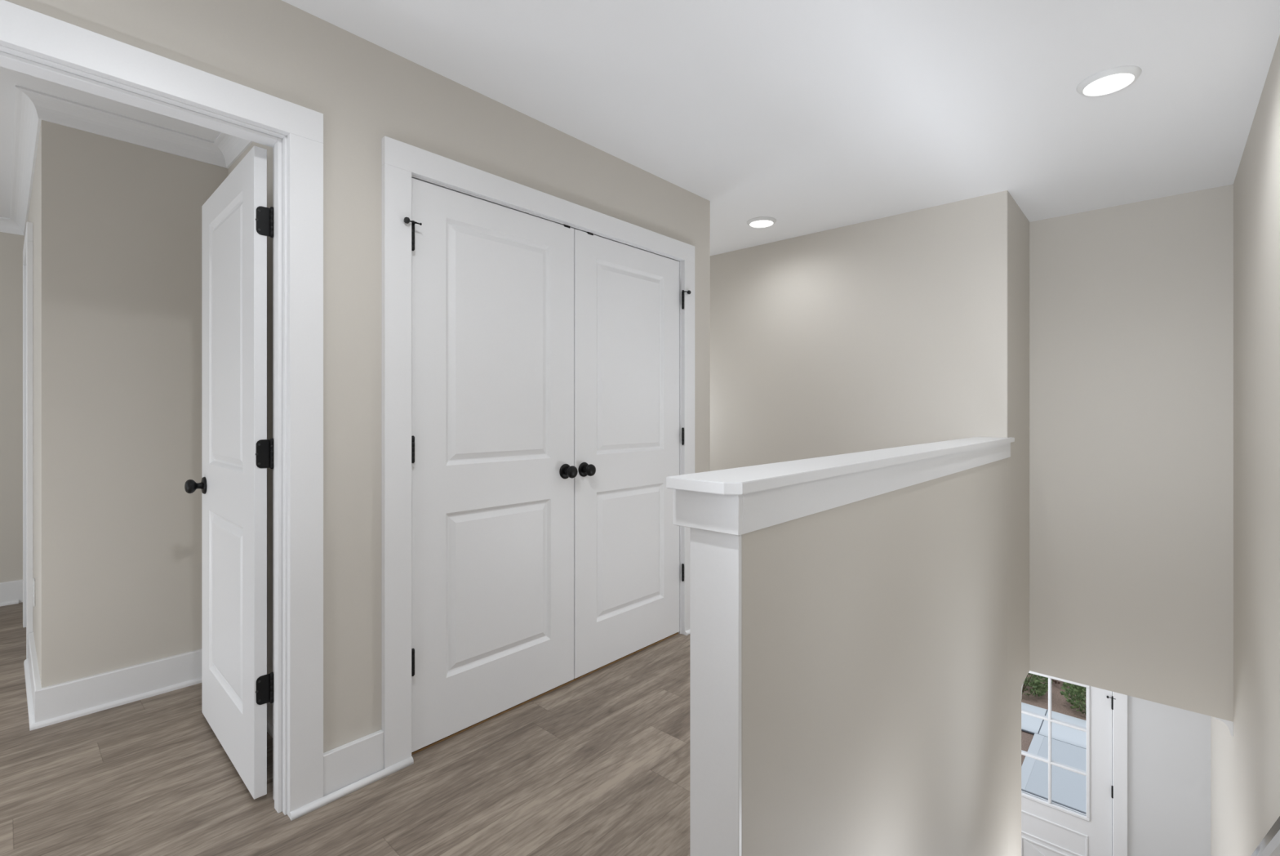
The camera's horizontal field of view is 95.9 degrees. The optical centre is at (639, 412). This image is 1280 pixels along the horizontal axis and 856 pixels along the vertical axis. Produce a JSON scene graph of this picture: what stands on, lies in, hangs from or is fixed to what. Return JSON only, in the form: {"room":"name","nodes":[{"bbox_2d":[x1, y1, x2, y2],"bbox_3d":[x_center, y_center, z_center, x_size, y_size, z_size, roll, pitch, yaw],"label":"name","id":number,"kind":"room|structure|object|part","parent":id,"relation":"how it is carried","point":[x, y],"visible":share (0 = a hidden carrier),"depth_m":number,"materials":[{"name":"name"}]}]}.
{"room":"upstairs hallway landing","nodes":[
{"label":"upstairs hallway landing","id":0,"kind":"room"},
{"bbox_2d":[0,231,24,582],"bbox_3d":[-5.015,-0.004,2.661,0.110,2.440,3.220,0,0,42],"label":"wall","id":1,"kind":"structure","parent":0,"point":[11,246],"depth_m":3.68,"materials":[{"name":"beige paint"}]},
{"bbox_2d":[0,579,22,606],"bbox_3d":[-4.968,1.144,2.608,0.032,0.143,3.005,0,0,42],"label":"baseboard","id":2,"kind":"structure","parent":1,"relation":"attached to","point":[11,592],"depth_m":3.67,"materials":[{"name":"white paint"}]},
{"bbox_3d":[-4.971,1.206,2.591,0.014,0.020,2.975,0,0,42],"label":"shoe moulding","id":3,"kind":"part","parent":2,"relation":"part of","materials":[{"name":"white paint"}]},
{"bbox_2d":[27,133,39,675],"bbox_3d":[-3.158,-0.004,3.075,2.090,2.440,0.115,0,0,42],"label":"wall","id":4,"kind":"structure","parent":0,"point":[33,216],"depth_m":2.47,"materials":[{"name":"beige paint"}]},
{"bbox_2d":[22,221,33,658],"bbox_3d":[-3.271,0.141,3.085,0.780,2.148,0.022,0,0,42],"label":"door frame","id":5,"kind":"structure","parent":4,"relation":"attached to","point":[28,250],"depth_m":2.83,"materials":[{"name":"white paint"}]},
{"bbox_2d":[23,631,272,737],"bbox_3d":[-2.074,1.144,2.446,1.937,0.143,0.562,0,0,11],"label":"baseboard","id":6,"kind":"structure","parent":4,"relation":"attached to","point":[54,704],"depth_m":2.40,"materials":[{"name":"white paint"}]},
{"bbox_2d":[40,120,227,687],"bbox_3d":[-2.175,-0.004,2.518,0.115,2.440,0.608,0,0,42],"label":"wall","id":7,"kind":"structure","parent":0,"point":[121,221],"depth_m":2.41,"materials":[{"name":"beige paint"}]},
{"bbox_2d":[0,84,253,235],"bbox_3d":[-3.608,-1.184,2.707,4.940,0.080,2.106,0,0,-5],"label":"crown molding","id":8,"kind":"structure","parent":7,"relation":"attached to","point":[32,107],"depth_m":2.49,"materials":[{"name":"white paint"}]},
{"bbox_2d":[227,142,272,674],"bbox_3d":[-1.498,-0.004,2.398,1.280,2.440,0.122,0,0,42],"label":"wall","id":9,"kind":"structure","parent":0,"point":[269,149],"depth_m":2.29,"materials":[{"name":"beige paint"}]},
{"bbox_2d":[0,601,689,855],"bbox_3d":[-1.697,1.341,2.055,5.846,0.250,6.971,0,0,42],"label":"floor","id":10,"kind":"structure","parent":0,"point":[597,763],"depth_m":1.90,"materials":[{"name":"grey wood"}]},
{"bbox_2d":[411,631,678,755],"bbox_3d":[-0.336,1.213,2.643,0.088,0.006,1.538,0,0,42],"label":"threshold","id":11,"kind":"object","parent":10,"relation":"on","point":[677,633],"visible":0.24,"depth_m":2.44,"materials":[{"name":"brown wood"}]},
{"bbox_2d":[5,0,710,752],"bbox_3d":[-1.571,-0.013,1.278,0.114,2.457,5.788,0,0,42],"label":"wall","id":12,"kind":"structure","parent":0,"point":[365,92],"depth_m":1.91,"materials":[{"name":"beige paint"}]},
{"bbox_2d":[0,0,323,817],"bbox_3d":[-1.361,0.141,1.491,0.141,2.148,0.961,0,0,42],"label":"door frame","id":13,"kind":"structure","parent":12,"relation":"attached to","point":[34,43],"depth_m":1.75,"materials":[{"name":"white paint"}]},
{"bbox_2d":[184,145,273,799],"bbox_3d":[-1.456,0.184,2.055,0.776,2.023,0.161,0,0,43],"label":"door","id":14,"kind":"structure","parent":12,"relation":"in","point":[237,220],"depth_m":1.94,"materials":[{"name":"white paint"}]},
{"bbox_3d":[-1.731,0.284,2.240,0.054,0.054,0.054,0,0,43],"label":"knob handle","id":15,"kind":"part","parent":14,"relation":"part of","materials":[{"name":"black metal"}]},
{"bbox_2d":[289,729,413,820],"bbox_3d":[-0.927,1.144,1.876,0.040,0.143,0.379,0,0,42],"label":"baseboard","id":16,"kind":"structure","parent":12,"relation":"attached to","point":[348,767],"depth_m":1.87,"materials":[{"name":"white paint"}]},
{"bbox_2d":[404,177,577,751],"bbox_3d":[-0.556,0.182,2.296,0.098,2.035,0.804,0,0,42],"label":"door","id":17,"kind":"structure","parent":12,"relation":"in","point":[494,471],"depth_m":2.27,"materials":[{"name":"white paint"}]},
{"bbox_3d":[-0.305,0.259,2.540,0.054,0.054,0.054,0,0,42],"label":"knob handle","id":18,"kind":"part","parent":17,"relation":"part of","materials":[{"name":"black metal"}]},
{"bbox_2d":[382,135,694,768],"bbox_3d":[-0.327,0.141,2.635,0.141,2.148,1.738,0,0,42],"label":"door frame","id":19,"kind":"structure","parent":12,"relation":"attached to","point":[402,162],"depth_m":2.00,"materials":[{"name":"white paint"}]},
{"bbox_2d":[573,228,691,678],"bbox_3d":[-0.013,0.182,2.896,0.098,2.035,0.804,0,0,42],"label":"door","id":20,"kind":"structure","parent":12,"relation":"in","point":[626,298],"depth_m":2.84,"materials":[{"name":"white paint"}]},
{"bbox_3d":[-0.231,0.259,2.622,0.054,0.054,0.054,0,0,42],"label":"knob handle","id":21,"kind":"part","parent":20,"relation":"part of","materials":[{"name":"black metal"}]},
{"bbox_2d":[684,629,689,635],"bbox_3d":[0.334,1.144,3.270,0.040,0.143,0.278,0,0,42],"label":"baseboard","id":22,"kind":"structure","parent":12,"relation":"attached to","point":[686,632],"depth_m":3.16,"materials":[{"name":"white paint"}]},
{"bbox_2d":[0,0,1279,255],"bbox_3d":[-0.751,-1.293,3.019,5.956,0.137,9.670,0,0,42],"label":"ceiling","id":23,"kind":"structure","parent":0,"point":[808,116],"depth_m":2.23,"materials":[{"name":"white paint"}]},
{"bbox_2d":[746,216,776,227],"bbox_3d":[0.788,-1.233,3.747,0.190,0.018,0.190,0,0,42],"label":"recessed light","id":24,"kind":"object","parent":23,"relation":"in","point":[761,221],"visible":1,"depth_m":3.72,"materials":[{"name":"white plastic"}]},
{"bbox_2d":[1076,65,1142,97],"bbox_3d":[1.750,-1.233,2.159,0.190,0.018,0.190,0,0,42],"label":"recessed light","id":25,"kind":"object","parent":23,"relation":"in","point":[1112,80],"visible":1,"depth_m":2.14,"materials":[{"name":"white plastic"}]},
{"bbox_2d":[710,195,982,471],"bbox_3d":[0.792,-0.013,4.428,3.234,2.457,0.110,0,0,42],"label":"wall","id":26,"kind":"structure","parent":0,"point":[866,335],"depth_m":3.82,"materials":[{"name":"beige paint"}]},
{"bbox_2d":[666,190,1029,855],"bbox_3d":[1.300,1.537,2.491,0.184,5.557,3.528,0,0,42],"label":"wall","id":27,"kind":"structure","parent":0,"point":[848,611],"depth_m":1.74,"materials":[{"name":"beige paint"}]},
{"bbox_3d":[0.159,0.689,1.223,0.125,1.054,0.012,0,0,42],"label":"panel","id":28,"kind":"part","parent":27,"relation":"part of","materials":[{"name":"white paint"}]},
{"bbox_2d":[1029,183,1233,721],"bbox_3d":[2.038,0.217,4.276,3.286,2.917,0.110,0,0,42],"label":"wall header","id":29,"kind":"structure","parent":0,"point":[1131,304],"depth_m":3.41,"materials":[{"name":"beige paint"}]},
{"bbox_2d":[1127,694,1210,855],"bbox_3d":[3.360,2.995,5.739,3.286,2.640,0.120,0,0,42],"label":"wall","id":30,"kind":"structure","parent":0,"point":[1169,747],"depth_m":4.76,"materials":[{"name":"white paint"}]},
{"bbox_2d":[1021,670,1115,855],"bbox_3d":[3.753,3.279,5.295,0.940,2.030,0.107,0,0,42],"label":"door","id":31,"kind":"structure","parent":30,"relation":"in","point":[1067,787],"depth_m":5.23,"materials":[{"name":"white paint"}]},
{"bbox_3d":[3.764,3.007,5.326,0.562,1.152,0.006,0,0,42],"label":"glass","id":32,"kind":"part","parent":31,"relation":"part of","materials":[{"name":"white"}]},
{"bbox_3d":[3.744,3.998,5.309,0.593,0.511,0.010,0,0,42],"label":"panel moulding","id":33,"kind":"part","parent":31,"relation":"part of","materials":[{"name":"white paint"}]},
{"bbox_3d":[3.746,3.007,5.306,0.614,1.204,0.012,0,0,42],"label":"glazing frame","id":34,"kind":"part","parent":31,"relation":"part of","materials":[{"name":"white paint"}]},
{"bbox_2d":[1112,691,1127,855],"bbox_3d":[3.780,3.240,5.344,1.123,2.152,0.142,0,0,42],"label":"door frame","id":35,"kind":"structure","parent":30,"relation":"attached to","point":[1120,702],"depth_m":4.95,"materials":[{"name":"white paint"}]},
{"bbox_2d":[1210,35,1279,855],"bbox_3d":[1.450,1.537,1.095,0.110,5.557,9.570,0,0,42],"label":"wall","id":36,"kind":"structure","parent":0,"point":[1245,766],"depth_m":2.36,"materials":[{"name":"beige paint"}]},
{"bbox_2d":[1214,716,1233,736],"bbox_3d":[3.853,1.715,3.887,0.070,0.080,1.965,0,0,42],"label":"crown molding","id":37,"kind":"structure","parent":36,"relation":"attached to","point":[1229,723],"depth_m":3.14,"materials":[{"name":"white paint"}]},
{"bbox_2d":[1251,816,1279,855],"bbox_3d":[1.996,1.436,1.835,0.072,2.316,3.100,0,0,42],"label":"handrail","id":38,"kind":"object","parent":36,"relation":"attached to","point":[1269,845],"visible":1,"depth_m":1.56,"materials":[{"name":"grey wood"}]}
]}

